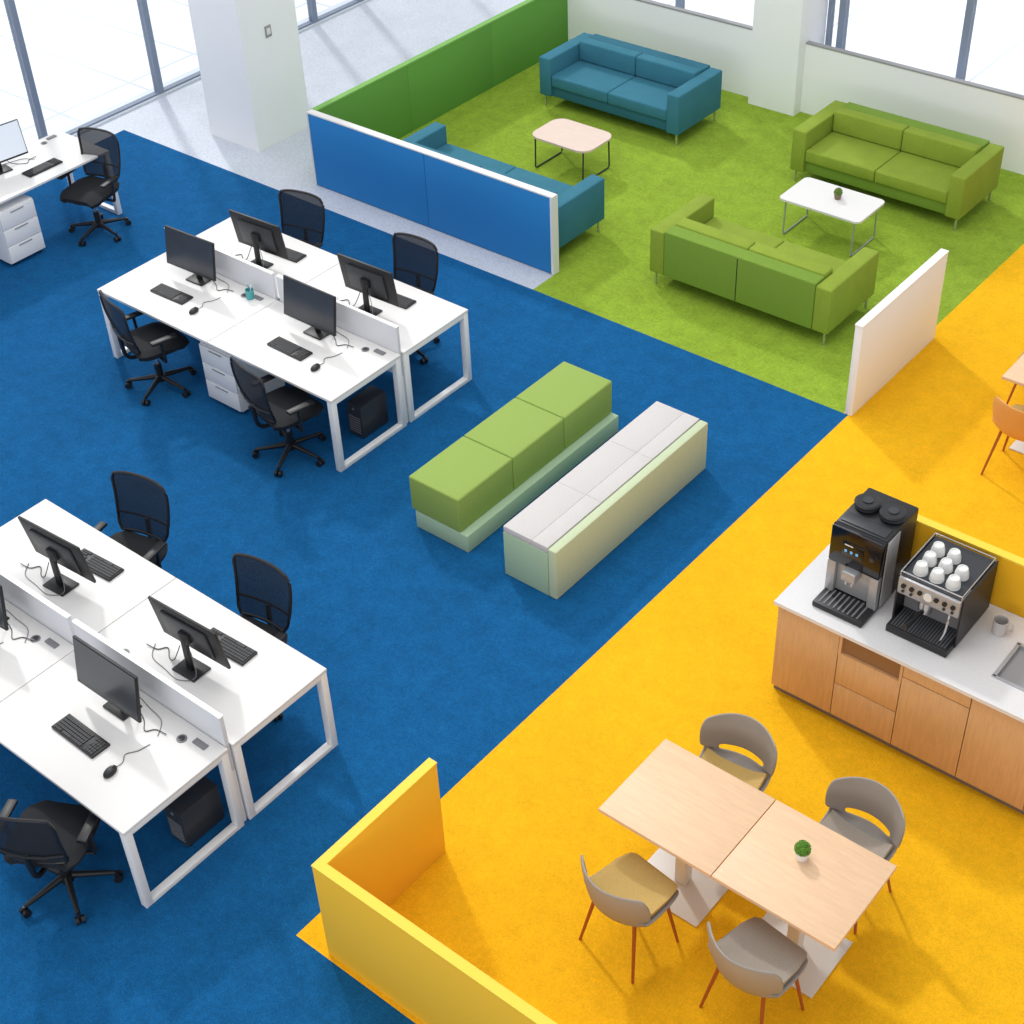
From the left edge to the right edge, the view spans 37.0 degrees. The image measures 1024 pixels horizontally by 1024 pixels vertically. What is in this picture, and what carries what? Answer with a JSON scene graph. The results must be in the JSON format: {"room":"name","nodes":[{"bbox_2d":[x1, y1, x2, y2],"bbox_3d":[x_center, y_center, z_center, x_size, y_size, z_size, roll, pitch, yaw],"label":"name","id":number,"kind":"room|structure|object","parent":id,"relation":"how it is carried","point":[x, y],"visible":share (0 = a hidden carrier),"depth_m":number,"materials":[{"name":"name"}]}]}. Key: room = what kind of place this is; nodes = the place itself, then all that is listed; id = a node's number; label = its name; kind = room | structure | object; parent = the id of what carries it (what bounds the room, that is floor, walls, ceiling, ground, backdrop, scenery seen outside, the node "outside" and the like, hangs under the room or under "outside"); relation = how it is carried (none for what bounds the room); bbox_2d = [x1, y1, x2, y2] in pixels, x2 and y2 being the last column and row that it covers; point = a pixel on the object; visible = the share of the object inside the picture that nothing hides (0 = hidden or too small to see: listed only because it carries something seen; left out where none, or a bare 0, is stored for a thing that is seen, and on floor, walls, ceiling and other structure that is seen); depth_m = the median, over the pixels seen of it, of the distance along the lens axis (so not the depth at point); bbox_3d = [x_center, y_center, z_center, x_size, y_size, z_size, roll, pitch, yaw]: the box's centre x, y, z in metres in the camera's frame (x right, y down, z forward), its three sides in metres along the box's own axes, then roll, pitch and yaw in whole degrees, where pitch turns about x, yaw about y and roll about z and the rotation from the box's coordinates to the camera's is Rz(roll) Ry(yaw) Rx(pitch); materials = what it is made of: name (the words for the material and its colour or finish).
{"room":"open-plan office","nodes":[
{"label":"open-plan office","id":0,"kind":"room"},
{"bbox_2d":[188,0,308,151],"bbox_3d":[-3.035,-5.904,16.948,0.820,3.608,0.840,26,47,30],"label":"wall column","id":1,"kind":"structure","parent":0,"point":[254,88],"depth_m":17.31,"materials":[{"name":"white paint"}]},
{"bbox_2d":[0,62,1023,1023],"bbox_3d":[-0.296,0.856,11.408,17.700,0.008,17.850,26,47,30],"label":"floor","id":2,"kind":"structure","parent":0,"point":[427,647],"depth_m":11.76,"materials":[{"name":"carpet"}]},
{"bbox_2d":[0,194,44,263],"bbox_3d":[-5.220,-2.959,15.845,0.546,0.620,0.430,26,47,30],"label":"drawer pedestal","id":3,"kind":"object","parent":2,"relation":"on","point":[21,236],"visible":0.96,"depth_m":15.67,"materials":[{"name":"white metal"}]},
{"bbox_2d":[0,599,73,701],"bbox_3d":[-3.762,1.127,10.693,1.490,0.751,0.840,26,47,30],"label":"office desk","id":4,"kind":"object","parent":2,"relation":"on","point":[21,662],"visible":0.65,"depth_m":10.32,"materials":[{"name":"grey"}]},
{"bbox_2d":[0,569,75,644],"bbox_3d":[-3.489,0.807,10.871,1.444,0.997,0.034,26,47,30],"label":"divider","id":5,"kind":"object","parent":2,"relation":"on","point":[15,592],"visible":0.45,"depth_m":10.43,"materials":[{"name":"white metal"}]},
{"bbox_2d":[0,131,121,214],"bbox_3d":[-5.030,-3.309,16.155,0.840,0.751,1.490,26,47,30],"label":"office desk","id":6,"kind":"object","parent":2,"relation":"on","point":[60,145],"visible":0.7,"depth_m":16.02,"materials":[{"name":"grey"}]},
{"bbox_2d":[0,119,35,174],"bbox_3d":[-5.282,-3.752,15.755,0.730,0.484,0.214,-31,47,-30],"label":"computer monitor","id":7,"kind":"object","parent":6,"relation":"on","point":[12,143],"visible":1,"depth_m":15.74,"materials":[{"name":"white plastic"}]},
{"bbox_2d":[0,799,122,925],"bbox_3d":[-2.823,1.963,9.387,0.660,1.047,0.664,5,40,10],"label":"office chair","id":8,"kind":"object","parent":2,"relation":"on","point":[54,837],"visible":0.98,"depth_m":9.28,"materials":[{"name":"fabric"}]},
{"bbox_2d":[0,499,175,632],"bbox_3d":[-3.206,0.677,11.205,1.490,0.751,0.840,26,47,30],"label":"office desk","id":9,"kind":"object","parent":2,"relation":"on","point":[98,605],"visible":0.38,"depth_m":10.94,"materials":[{"name":"grey"}]},
{"bbox_2d":[18,516,95,596],"bbox_3d":[-3.250,0.324,10.684,0.730,0.484,0.214,23,46,28],"label":"computer monitor","id":10,"kind":"object","parent":9,"relation":"on","point":[57,549],"visible":1,"depth_m":10.63,"materials":[{"name":"black plastic"}]},
{"bbox_2d":[81,548,123,581],"bbox_3d":[-2.974,0.375,10.963,0.420,0.024,0.145,23,46,28],"label":"keyboard","id":11,"kind":"object","parent":9,"relation":"on","point":[107,570],"visible":0.84,"depth_m":10.93,"materials":[{"name":"black plastic"}]},
{"bbox_2d":[57,127,130,246],"bbox_3d":[-4.404,-3.381,15.971,0.660,1.047,0.664,15,43,20],"label":"office chair","id":12,"kind":"object","parent":2,"relation":"on","point":[91,191],"visible":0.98,"depth_m":15.99,"materials":[{"name":"fabric"}]},
{"bbox_2d":[0,651,243,907],"bbox_3d":[-2.603,1.693,9.934,1.490,0.751,0.840,26,47,30],"label":"office desk","id":13,"kind":"object","parent":2,"relation":"on","point":[149,779],"visible":0.88,"depth_m":9.61,"materials":[{"name":"grey"}]},
{"bbox_2d":[51,714,109,758],"bbox_3d":[-2.729,1.414,9.687,0.420,0.024,0.145,27,48,31],"label":"keyboard","id":14,"kind":"object","parent":13,"relation":"on","point":[69,727],"visible":1,"depth_m":9.67,"materials":[{"name":"black plastic"}]},
{"bbox_2d":[72,635,166,735],"bbox_3d":[-2.467,1.085,9.713,0.730,0.484,0.214,26,47,30],"label":"computer monitor","id":15,"kind":"object","parent":13,"relation":"on","point":[102,675],"visible":1,"depth_m":9.65,"materials":[{"name":"black plastic"}]},
{"bbox_2d":[94,471,169,568],"bbox_3d":[-2.870,0.315,11.390,0.660,1.047,0.664,16,43,22],"label":"office chair","id":16,"kind":"object","parent":2,"relation":"on","point":[142,504],"visible":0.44,"depth_m":11.44,"materials":[{"name":"fabric"}]},
{"bbox_2d":[99,290,196,405],"bbox_3d":[-3.213,-1.559,13.687,0.664,1.047,0.660,-27,45,-26],"label":"office chair","id":17,"kind":"object","parent":2,"relation":"on","point":[154,340],"visible":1,"depth_m":13.62,"materials":[{"name":"black fabric"}]},
{"bbox_2d":[72,619,246,821],"bbox_3d":[-2.330,1.373,10.112,1.444,0.997,0.034,26,47,30],"label":"divider","id":18,"kind":"object","parent":2,"relation":"on","point":[155,685],"visible":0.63,"depth_m":9.77,"materials":[{"name":"white metal"}]},
{"bbox_2d":[97,252,276,358],"bbox_3d":[-2.927,-1.681,14.051,1.490,0.751,0.840,26,47,30],"label":"office desk","id":19,"kind":"object","parent":2,"relation":"on","point":[132,289],"visible":0.78,"depth_m":13.76,"materials":[{"name":"white laminate"}]},
{"bbox_2d":[164,225,231,291],"bbox_3d":[-2.811,-2.302,13.845,0.730,0.484,0.214,24,46,29],"label":"computer monitor","id":20,"kind":"object","parent":19,"relation":"on","point":[186,251],"visible":1,"depth_m":13.79,"materials":[{"name":"black plastic"}]},
{"bbox_2d":[164,776,224,846],"bbox_3d":[-2.062,1.938,9.935,0.170,0.330,0.325,26,47,30],"label":"computer tower","id":21,"kind":"object","parent":2,"relation":"on","point":[199,808],"visible":0.98,"depth_m":9.86,"materials":[{"name":"grey plastic"}]},
{"bbox_2d":[167,817,185,842],"bbox_3d":[-2.161,2.047,9.864,0.130,0.160,0.004,26,47,30],"label":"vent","id":22,"kind":"object","parent":21,"relation":"attached to","point":[178,830],"depth_m":9.85,"materials":[{"name":"grey"}]},
{"bbox_2d":[99,578,337,819],"bbox_3d":[-2.048,1.243,10.447,1.490,0.751,0.840,26,47,30],"label":"office desk","id":23,"kind":"object","parent":2,"relation":"on","point":[249,696],"visible":0.56,"depth_m":10.16,"materials":[{"name":"grey"}]},
{"bbox_2d":[147,596,230,682],"bbox_3d":[-2.182,0.846,9.985,0.730,0.484,0.214,24,47,29],"label":"computer monitor","id":24,"kind":"object","parent":23,"relation":"on","point":[189,632],"visible":1,"depth_m":9.93,"materials":[{"name":"black plastic"}]},
{"bbox_2d":[210,627,257,665],"bbox_3d":[-1.905,0.897,10.264,0.420,0.024,0.145,24,47,29],"label":"keyboard","id":25,"kind":"object","parent":23,"relation":"on","point":[235,650],"visible":0.73,"depth_m":10.22,"materials":[{"name":"black plastic"}]},
{"bbox_2d":[199,341,284,411],"bbox_3d":[-2.404,-1.300,13.659,0.430,0.620,0.546,26,47,30],"label":"drawer pedestal","id":26,"kind":"object","parent":2,"relation":"on","point":[222,386],"visible":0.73,"depth_m":13.50,"materials":[{"name":"white metal"}]},
{"bbox_2d":[215,247,277,299],"bbox_3d":[-2.654,-2.001,14.229,1.444,0.997,0.034,26,47,30],"label":"divider","id":27,"kind":"object","parent":2,"relation":"on","point":[230,266],"visible":0.3,"depth_m":13.79,"materials":[{"name":"white"}]},
{"bbox_2d":[222,553,291,721],"bbox_3d":[-1.863,0.907,10.611,0.660,1.047,0.664,20,45,26],"label":"office chair","id":28,"kind":"object","parent":2,"relation":"on","point":[263,590],"visible":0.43,"depth_m":10.65,"materials":[{"name":"fabric"}]},
{"bbox_2d":[196,217,338,300],"bbox_3d":[-2.371,-2.131,14.563,1.490,0.751,0.840,26,47,30],"label":"office desk","id":29,"kind":"object","parent":2,"relation":"on","point":[317,261],"visible":0.14,"depth_m":14.30,"materials":[{"name":"white laminate"}]},
{"bbox_2d":[229,209,288,268],"bbox_3d":[-2.400,-2.476,14.032,0.730,0.484,0.214,23,46,28],"label":"computer monitor","id":30,"kind":"object","parent":29,"relation":"on","point":[256,233],"visible":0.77,"depth_m":13.98,"materials":[{"name":"black plastic"}]},
{"bbox_2d":[230,356,325,476],"bbox_3d":[-1.902,-0.901,12.809,0.664,1.047,0.660,-29,46,-28],"label":"office chair","id":31,"kind":"object","parent":2,"relation":"on","point":[284,408],"visible":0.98,"depth_m":12.72,"materials":[{"name":"black plastic"}]},
{"bbox_2d":[278,189,324,248],"bbox_3d":[-2.132,-2.475,14.733,0.660,1.047,0.664,16,43,22],"label":"office chair","id":32,"kind":"object","parent":2,"relation":"on","point":[302,213],"visible":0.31,"depth_m":14.76,"materials":[{"name":"fabric"}]},
{"bbox_2d":[208,300,406,471],"bbox_3d":[-1.769,-1.115,13.292,1.490,0.751,0.840,26,47,30],"label":"office desk","id":33,"kind":"object","parent":2,"relation":"on","point":[341,375],"visible":0.9,"depth_m":12.98,"materials":[{"name":"grey"}]},
{"bbox_2d":[267,336,312,360],"bbox_3d":[-1.894,-1.395,13.046,0.420,0.024,0.145,27,48,31],"label":"keyboard","id":34,"kind":"object","parent":33,"relation":"on","point":[279,343],"visible":1,"depth_m":13.03,"materials":[{"name":"black plastic"}]},
{"bbox_2d":[283,275,353,347],"bbox_3d":[-1.633,-1.723,13.071,0.730,0.484,0.214,26,47,30],"label":"computer monitor","id":35,"kind":"object","parent":33,"relation":"on","point":[312,306],"visible":1,"depth_m":13.02,"materials":[{"name":"black plastic"}]},
{"bbox_2d":[276,274,407,422],"bbox_3d":[-1.496,-1.435,13.470,1.444,0.997,0.034,26,47,30],"label":"divider","id":36,"kind":"object","parent":2,"relation":"on","point":[363,324],"visible":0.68,"depth_m":13.05,"materials":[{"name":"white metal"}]},
{"bbox_2d":[346,385,388,437],"bbox_3d":[-1.255,-0.867,13.292,0.170,0.330,0.325,26,47,30],"label":"computer tower","id":37,"kind":"object","parent":2,"relation":"on","point":[367,411],"visible":1,"depth_m":13.21,"materials":[{"name":"grey plastic"}]},
{"bbox_2d":[306,264,471,421],"bbox_3d":[-1.213,-1.565,13.805,1.490,0.751,0.840,26,47,30],"label":"office desk","id":38,"kind":"object","parent":2,"relation":"on","point":[431,315],"visible":0.5,"depth_m":13.49,"materials":[{"name":"grey"}]},
{"bbox_2d":[337,253,399,315],"bbox_3d":[-1.332,-1.955,13.333,0.730,0.484,0.214,24,47,29],"label":"computer monitor","id":39,"kind":"object","parent":38,"relation":"on","point":[367,279],"visible":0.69,"depth_m":13.28,"materials":[{"name":"black plastic"}]},
{"bbox_2d":[392,232,439,364],"bbox_3d":[-1.024,-1.924,13.997,0.660,1.047,0.664,21,45,27],"label":"office chair","id":40,"kind":"object","parent":2,"relation":"on","point":[415,258],"visible":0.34,"depth_m":14.02,"materials":[{"name":"fabric"}]},
{"bbox_2d":[311,758,556,1023],"bbox_3d":[0.909,2.918,8.154,4.432,0.852,1.014,26,47,30],"label":"wall","id":41,"kind":"structure","parent":2,"relation":"on","point":[357,879],"depth_m":8.81,"materials":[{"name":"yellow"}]},
{"bbox_2d":[402,122,603,247],"bbox_3d":[-0.215,-3.375,16.024,2.300,0.647,0.883,26,47,30],"label":"sofa","id":42,"kind":"object","parent":2,"relation":"on","point":[580,205],"visible":0.29,"depth_m":15.67,"materials":[{"name":"teal fabric"}]},
{"bbox_2d":[411,142,481,167],"bbox_3d":[-0.721,-3.623,16.035,0.977,0.239,0.162,26,47,30],"label":"cushion","id":43,"kind":"object","parent":42,"relation":"on","point":[414,143],"depth_m":15.97,"materials":[{"name":"teal fabric"}]},
{"bbox_2d":[436,143,515,173],"bbox_3d":[-0.524,-3.635,16.330,0.981,0.138,0.630,26,47,30],"label":"seat cushion","id":44,"kind":"object","parent":42,"relation":"on","point":[447,148],"depth_m":16.40,"materials":[{"name":"teal fabric"}]},
{"bbox_2d":[481,166,556,193],"bbox_3d":[0.040,-3.251,15.537,0.977,0.239,0.162,26,47,30],"label":"cushion","id":45,"kind":"object","parent":42,"relation":"on","point":[483,167],"depth_m":15.47,"materials":[{"name":"teal fabric"}]},
{"bbox_2d":[507,167,572,195],"bbox_3d":[0.239,-3.262,15.831,0.981,0.138,0.630,26,47,30],"label":"seat cushion","id":46,"kind":"object","parent":42,"relation":"on","point":[560,187],"depth_m":15.96,"materials":[{"name":"teal fabric"}]},
{"bbox_2d":[409,362,618,551],"bbox_3d":[0.053,-0.491,12.621,0.590,0.500,2.001,26,47,30],"label":"bench","id":47,"kind":"object","parent":2,"relation":"on","point":[478,483],"visible":1,"depth_m":12.37,"materials":[{"name":"fabric"}]},
{"bbox_2d":[409,436,512,531],"bbox_3d":[-0.400,-0.229,12.195,0.520,0.328,0.665,26,47,30],"label":"cushion","id":48,"kind":"object","parent":47,"relation":"on","point":[469,480],"depth_m":12.06,"materials":[{"name":"fabric"}]},
{"bbox_2d":[464,398,563,488],"bbox_3d":[0.022,-0.570,12.584,0.520,0.328,0.665,26,47,30],"label":"cushion","id":49,"kind":"object","parent":47,"relation":"on","point":[525,432],"depth_m":12.46,"materials":[{"name":"fabric"}]},
{"bbox_2d":[516,362,611,448],"bbox_3d":[0.444,-0.912,12.973,0.520,0.328,0.665,26,47,30],"label":"cushion","id":50,"kind":"object","parent":47,"relation":"on","point":[581,399],"depth_m":12.84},
{"bbox_2d":[533,119,610,179],"bbox_3d":[0.663,-3.977,16.896,0.800,0.401,0.560,26,47,30],"label":"coffee table","id":51,"kind":"object","parent":2,"relation":"on","point":[567,134],"visible":0.89,"depth_m":16.76,"materials":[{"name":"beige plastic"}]},
{"bbox_2d":[503,401,707,598],"bbox_3d":[0.773,-0.130,12.156,0.510,0.478,2.020,26,47,30],"label":"bench","id":52,"kind":"object","parent":2,"relation":"on","point":[557,539],"visible":1,"depth_m":11.89,"materials":[{"name":"fabric"}]},
{"bbox_2d":[503,482,600,552],"bbox_3d":[0.310,0.036,11.653,0.426,0.057,0.670,26,47,30],"label":"cushion","id":53,"kind":"object","parent":52,"relation":"on","point":[550,519],"depth_m":11.60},
{"bbox_2d":[558,440,651,503],"bbox_3d":[0.734,-0.307,12.043,0.426,0.057,0.670,26,47,30],"label":"cushion","id":54,"kind":"object","parent":52,"relation":"on","point":[604,474],"depth_m":12.00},
{"bbox_2d":[610,401,698,460],"bbox_3d":[1.157,-0.650,12.433,0.426,0.057,0.670,26,47,30],"label":"cushion","id":55,"kind":"object","parent":52,"relation":"on","point":[660,427],"depth_m":12.39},
{"bbox_2d":[579,852,678,983],"bbox_3d":[0.674,2.294,8.982,0.515,0.784,0.525,-33,48,-31],"label":"dining chair","id":56,"kind":"object","parent":2,"relation":"on","point":[630,891],"visible":1,"depth_m":8.92,"materials":[{"name":"grey"}]},
{"bbox_2d":[539,32,721,145],"bbox_3d":[1.367,-4.958,17.849,1.980,0.647,0.883,26,47,30],"label":"sofa","id":57,"kind":"object","parent":2,"relation":"on","point":[670,93],"visible":1,"depth_m":17.67,"materials":[{"name":"teal fabric"}]},
{"bbox_2d":[551,60,635,102],"bbox_3d":[0.974,-5.068,17.979,0.821,0.138,0.630,26,47,30],"label":"seat cushion","id":58,"kind":"object","parent":57,"relation":"on","point":[593,81],"depth_m":17.89,"materials":[{"name":"teal fabric"}]},
{"bbox_2d":[579,38,641,74],"bbox_3d":[1.158,-5.367,18.037,0.817,0.239,0.162,26,47,30],"label":"cushion","id":59,"kind":"object","parent":57,"relation":"on","point":[593,52],"depth_m":17.98,"materials":[{"name":"teal fabric"}]},
{"bbox_2d":[608,76,675,120],"bbox_3d":[1.612,-4.756,17.561,0.821,0.138,0.630,26,47,30],"label":"seat cushion","id":60,"kind":"object","parent":57,"relation":"on","point":[645,97],"depth_m":17.49,"materials":[{"name":"teal fabric"}]},
{"bbox_2d":[636,54,700,87],"bbox_3d":[1.795,-5.055,17.619,0.817,0.239,0.162,26,47,30],"label":"cushion","id":61,"kind":"object","parent":57,"relation":"on","point":[654,69],"depth_m":17.59,"materials":[{"name":"teal fabric"}]},
{"bbox_2d":[598,739,774,926],"bbox_3d":[1.053,2.018,9.326,0.794,0.740,0.696,26,47,30],"label":"dining table","id":62,"kind":"object","parent":2,"relation":"on","point":[696,813],"visible":0.9,"depth_m":9.12,"materials":[{"name":"brown wood"}]},
{"bbox_2d":[699,713,776,791],"bbox_3d":[1.362,1.718,9.640,0.525,0.784,0.515,21,45,27],"label":"dining chair","id":63,"kind":"object","parent":2,"relation":"on","point":[740,730],"visible":0.66,"depth_m":9.62,"materials":[{"name":"grey"}]},
{"bbox_2d":[699,917,807,1023],"bbox_3d":[1.355,2.578,8.596,0.515,0.784,0.525,-33,48,-31],"label":"dining chair","id":64,"kind":"object","parent":2,"relation":"on","point":[756,958],"visible":1,"depth_m":8.53,"materials":[{"name":"grey"}]},
{"bbox_2d":[650,194,878,345],"bbox_3d":[2.376,-2.345,14.616,1.980,0.647,0.883,26,47,30],"label":"sofa","id":65,"kind":"object","parent":2,"relation":"on","point":[797,284],"visible":1,"depth_m":14.28,"materials":[{"name":"green fabric"}]},
{"bbox_2d":[676,218,755,249],"bbox_3d":[1.932,-2.563,14.586,0.817,0.239,0.162,26,47,30],"label":"cushion","id":66,"kind":"object","parent":65,"relation":"on","point":[714,234],"depth_m":14.48,"materials":[{"name":"green fabric"}]},
{"bbox_2d":[705,217,783,247],"bbox_3d":[2.129,-2.575,14.882,0.821,0.138,0.630,26,47,30],"label":"seat cushion","id":67,"kind":"object","parent":65,"relation":"on","point":[747,233],"depth_m":14.95,"materials":[{"name":"green fabric"}]},
{"bbox_2d":[749,242,832,279],"bbox_3d":[2.569,-2.252,14.169,0.817,0.239,0.162,26,47,30],"label":"cushion","id":68,"kind":"object","parent":65,"relation":"on","point":[825,272],"depth_m":14.06,"materials":[{"name":"green fabric"}]},
{"bbox_2d":[776,241,845,271],"bbox_3d":[2.768,-2.262,14.463,0.821,0.138,0.630,26,47,30],"label":"seat cushion","id":69,"kind":"object","parent":65,"relation":"on","point":[786,246],"depth_m":14.58,"materials":[{"name":"green fabric"}]},
{"bbox_2d":[748,0,827,115],"bbox_3d":[3.146,-6.253,16.995,0.620,3.608,0.580,26,47,30],"label":"wall pier","id":70,"kind":"object","parent":2,"relation":"on","point":[782,29],"visible":0.8,"depth_m":17.49,"materials":[{"name":"white paint"}]},
{"bbox_2d":[711,800,896,998],"bbox_3d":[1.673,2.321,8.921,0.794,0.740,0.696,26,47,30],"label":"dining table","id":71,"kind":"object","parent":2,"relation":"on","point":[815,902],"visible":0.8,"depth_m":8.69,"materials":[{"name":"beige wood"}]},
{"bbox_2d":[771,607,839,716],"bbox_3d":[2.233,0.822,10.620,0.470,0.850,0.800,26,47,30],"label":"base cabinet","id":72,"kind":"object","parent":2,"relation":"on","point":[805,652],"visible":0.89,"depth_m":10.37,"materials":[{"name":"brown wood"}]},
{"bbox_2d":[774,544,1023,722],"bbox_3d":[2.930,0.844,9.857,2.380,0.028,0.830,26,47,30],"label":"countertop","id":73,"kind":"structure","parent":72,"relation":"on","point":[968,669],"depth_m":9.83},
{"bbox_2d":[812,488,918,627],"bbox_3d":[2.322,0.275,10.043,0.380,0.657,0.640,26,47,30],"label":"coffee machine","id":74,"kind":"object","parent":73,"relation":"on","point":[871,542],"visible":0.99,"depth_m":9.95,"materials":[{"name":"black plastic"}]},
{"bbox_2d":[812,588,875,627],"bbox_3d":[2.195,0.620,10.114,0.370,0.045,0.210,26,47,30],"label":"drip tray","id":75,"kind":"object","parent":74,"relation":"on","point":[847,605],"depth_m":10.09,"materials":[{"name":"grey"}]},
{"bbox_2d":[885,532,998,657],"bbox_3d":[2.741,0.546,9.848,0.451,0.454,0.654,26,47,30],"label":"espresso machine","id":76,"kind":"object","parent":73,"relation":"on","point":[935,618],"visible":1,"depth_m":9.78,"materials":[{"name":"black metal"}]},
{"bbox_2d":[885,606,956,657],"bbox_3d":[2.665,0.766,9.896,0.430,0.060,0.240,26,47,30],"label":"drip tray","id":77,"kind":"object","parent":76,"relation":"on","point":[926,632],"depth_m":9.86,"materials":[{"name":"grey plastic"}]},
{"bbox_2d":[902,536,993,600],"bbox_3d":[2.785,0.356,9.774,0.410,0.007,0.470,26,47,30],"label":"tray","id":78,"kind":"object","parent":76,"relation":"on","point":[981,567],"depth_m":9.73,"materials":[{"name":"grey plastic"}]},
{"bbox_2d":[991,642,1023,690],"bbox_3d":[3.310,1.033,9.602,0.474,0.034,0.384,26,47,30],"label":"sink","id":79,"kind":"object","parent":73,"relation":"in","point":[1010,671],"visible":1,"depth_m":9.67,"materials":[{"name":"silver metal"}]},
{"bbox_2d":[780,177,884,255],"bbox_3d":[3.222,-2.979,15.513,0.920,0.421,0.560,26,47,30],"label":"coffee table","id":80,"kind":"object","parent":2,"relation":"on","point":[854,207],"visible":0.98,"depth_m":15.36,"materials":[{"name":"white laminate"}]},
{"bbox_2d":[819,777,905,934],"bbox_3d":[2.038,2.040,9.207,0.525,0.784,0.515,29,49,32],"label":"dining chair","id":81,"kind":"object","parent":2,"relation":"on","point":[869,796],"visible":0.64,"depth_m":9.19,"materials":[{"name":"grey"}]},
{"bbox_2d":[830,636,903,747],"bbox_3d":[2.593,0.998,10.384,0.460,0.850,0.800,26,47,30],"label":"base cabinet","id":82,"kind":"object","parent":2,"relation":"on","point":[867,685],"visible":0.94,"depth_m":10.13,"materials":[{"name":"brown wood"}]},
{"bbox_2d":[845,248,948,415],"bbox_3d":[3.374,-1.582,13.417,0.076,0.915,1.530,26,47,30],"label":"wall","id":83,"kind":"structure","parent":2,"relation":"on","point":[891,334],"depth_m":13.30,"materials":[{"name":"white paint"}]},
{"bbox_2d":[790,100,1003,230],"bbox_3d":[4.026,-3.682,16.138,1.980,0.647,0.883,26,47,30],"label":"sofa","id":84,"kind":"object","parent":2,"relation":"on","point":[948,172],"visible":1,"depth_m":15.97,"materials":[{"name":"green fabric"}]},
{"bbox_2d":[805,131,901,181],"bbox_3d":[3.633,-3.792,16.268,0.821,0.138,0.630,26,47,30],"label":"seat cushion","id":85,"kind":"object","parent":84,"relation":"on","point":[846,154],"depth_m":16.17,"materials":[{"name":"green fabric"}]},
{"bbox_2d":[832,107,908,149],"bbox_3d":[3.817,-4.090,16.325,0.817,0.239,0.162,26,47,30],"label":"cushion","id":86,"kind":"object","parent":84,"relation":"on","point":[882,132],"depth_m":16.27,"materials":[{"name":"green fabric"}]},
{"bbox_2d":[874,151,959,203],"bbox_3d":[4.271,-3.480,15.850,0.821,0.138,0.630,26,47,30],"label":"seat cushion","id":87,"kind":"object","parent":84,"relation":"on","point":[914,174],"depth_m":15.78,"materials":[{"name":"green fabric"}]},
{"bbox_2d":[901,126,981,166],"bbox_3d":[4.455,-3.779,15.908,0.817,0.239,0.162,26,47,30],"label":"cushion","id":88,"kind":"object","parent":84,"relation":"on","point":[935,147],"depth_m":15.87,"materials":[{"name":"green fabric"}]},
{"bbox_2d":[891,666,971,780],"bbox_3d":[2.953,1.174,10.148,0.470,0.850,0.800,26,47,30],"label":"base cabinet","id":89,"kind":"object","parent":2,"relation":"on","point":[931,719],"visible":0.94,"depth_m":9.89,"materials":[{"name":"brown wood"}]},
{"bbox_2d":[910,514,1023,617],"bbox_3d":[3.509,0.922,10.070,2.202,1.295,0.064,26,47,30],"label":"wall","id":90,"kind":"structure","parent":2,"relation":"on","point":[1007,594],"depth_m":9.98,"materials":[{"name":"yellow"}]},
{"bbox_2d":[955,699,1023,814],"bbox_3d":[3.317,1.352,9.910,0.470,0.850,0.800,26,47,30],"label":"base cabinet","id":91,"kind":"object","parent":2,"relation":"on","point":[991,760],"visible":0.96,"depth_m":9.69,"materials":[{"name":"brown wood"}]},
{"bbox_2d":[980,396,1023,474],"bbox_3d":[4.114,-0.618,12.308,0.525,0.784,0.515,26,47,30],"label":"dining chair","id":92,"kind":"object","parent":2,"relation":"on","point":[1009,420],"visible":1,"depth_m":12.10,"materials":[{"name":"orange"}]},
{"bbox_2d":[1002,354,1023,453],"bbox_3d":[4.492,-0.838,12.583,0.794,0.740,0.696,26,47,30],"label":"dining table","id":93,"kind":"object","parent":2,"relation":"on","point":[1015,374],"visible":0.91,"depth_m":12.41,"materials":[{"name":"beige wood"}]},
{"bbox_2d":[567,0,1023,174],"bbox_3d":[6.409,-3.528,15.661,14.950,0.846,0.070,26,47,30],"label":"wall","id":94,"kind":"structure","parent":0,"point":[830,74],"depth_m":17.36,"materials":[{"name":"white paint"}]},
{"bbox_2d":[839,0,970,78],"bbox_3d":[4.331,-5.888,16.631,1.500,3.400,0.090,26,47,30],"label":"window","id":95,"kind":"structure","parent":94,"relation":"in","point":[846,3],"depth_m":17.32,"materials":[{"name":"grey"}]},
{"bbox_2d":[959,0,977,79],"bbox_3d":[5.492,-5.320,15.871,1.500,3.400,0.090,26,47,30],"label":"window frame","id":96,"kind":"structure","parent":94,"relation":"in","point":[973,3],"depth_m":16.60,"materials":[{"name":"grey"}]},
{"label":"outside","id":97,"kind":"structure","parent":0,"visible":0},
{"bbox_2d":[0,0,1023,288],"bbox_3d":[7.767,-14.815,30.062,100.000,0.159,100.000,26,47,30],"label":"floor","id":98,"kind":"structure","parent":97,"point":[87,58],"depth_m":19.62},
{"bbox_2d":[59,0,369,136],"bbox_3d":[-4.956,-4.720,18.518,0.250,0.120,15.750,26,47,30],"label":"trim","id":99,"kind":"structure","parent":98,"relation":"attached to","point":[197,69],"depth_m":19.00,"materials":[{"name":"white"}]},
{"bbox_2d":[3,0,44,138],"bbox_3d":[-6.086,-5.143,16.368,0.090,3.408,1.750,26,47,30],"label":"window","id":100,"kind":"structure","parent":99,"relation":"on","point":[8,4],"depth_m":17.30,"materials":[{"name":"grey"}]},
{"bbox_2d":[11,0,161,136],"bbox_3d":[-4.981,-6.038,17.387,0.090,3.408,1.750,26,47,30],"label":"window","id":101,"kind":"structure","parent":99,"relation":"on","point":[140,3],"depth_m":18.39,"materials":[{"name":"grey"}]},
{"bbox_2d":[306,109,558,274],"bbox_3d":[-0.868,-3.347,15.866,3.350,0.855,0.090,26,47,30],"label":"wall","id":102,"kind":"structure","parent":98,"relation":"on","point":[514,219],"depth_m":15.74,"materials":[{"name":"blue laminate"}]},
{"bbox_2d":[310,0,567,138],"bbox_3d":[-0.732,-5.159,18.084,0.076,0.820,4.470,26,47,30],"label":"wall","id":103,"kind":"structure","parent":98,"relation":"on","point":[396,102],"depth_m":18.07,"materials":[{"name":"green"}]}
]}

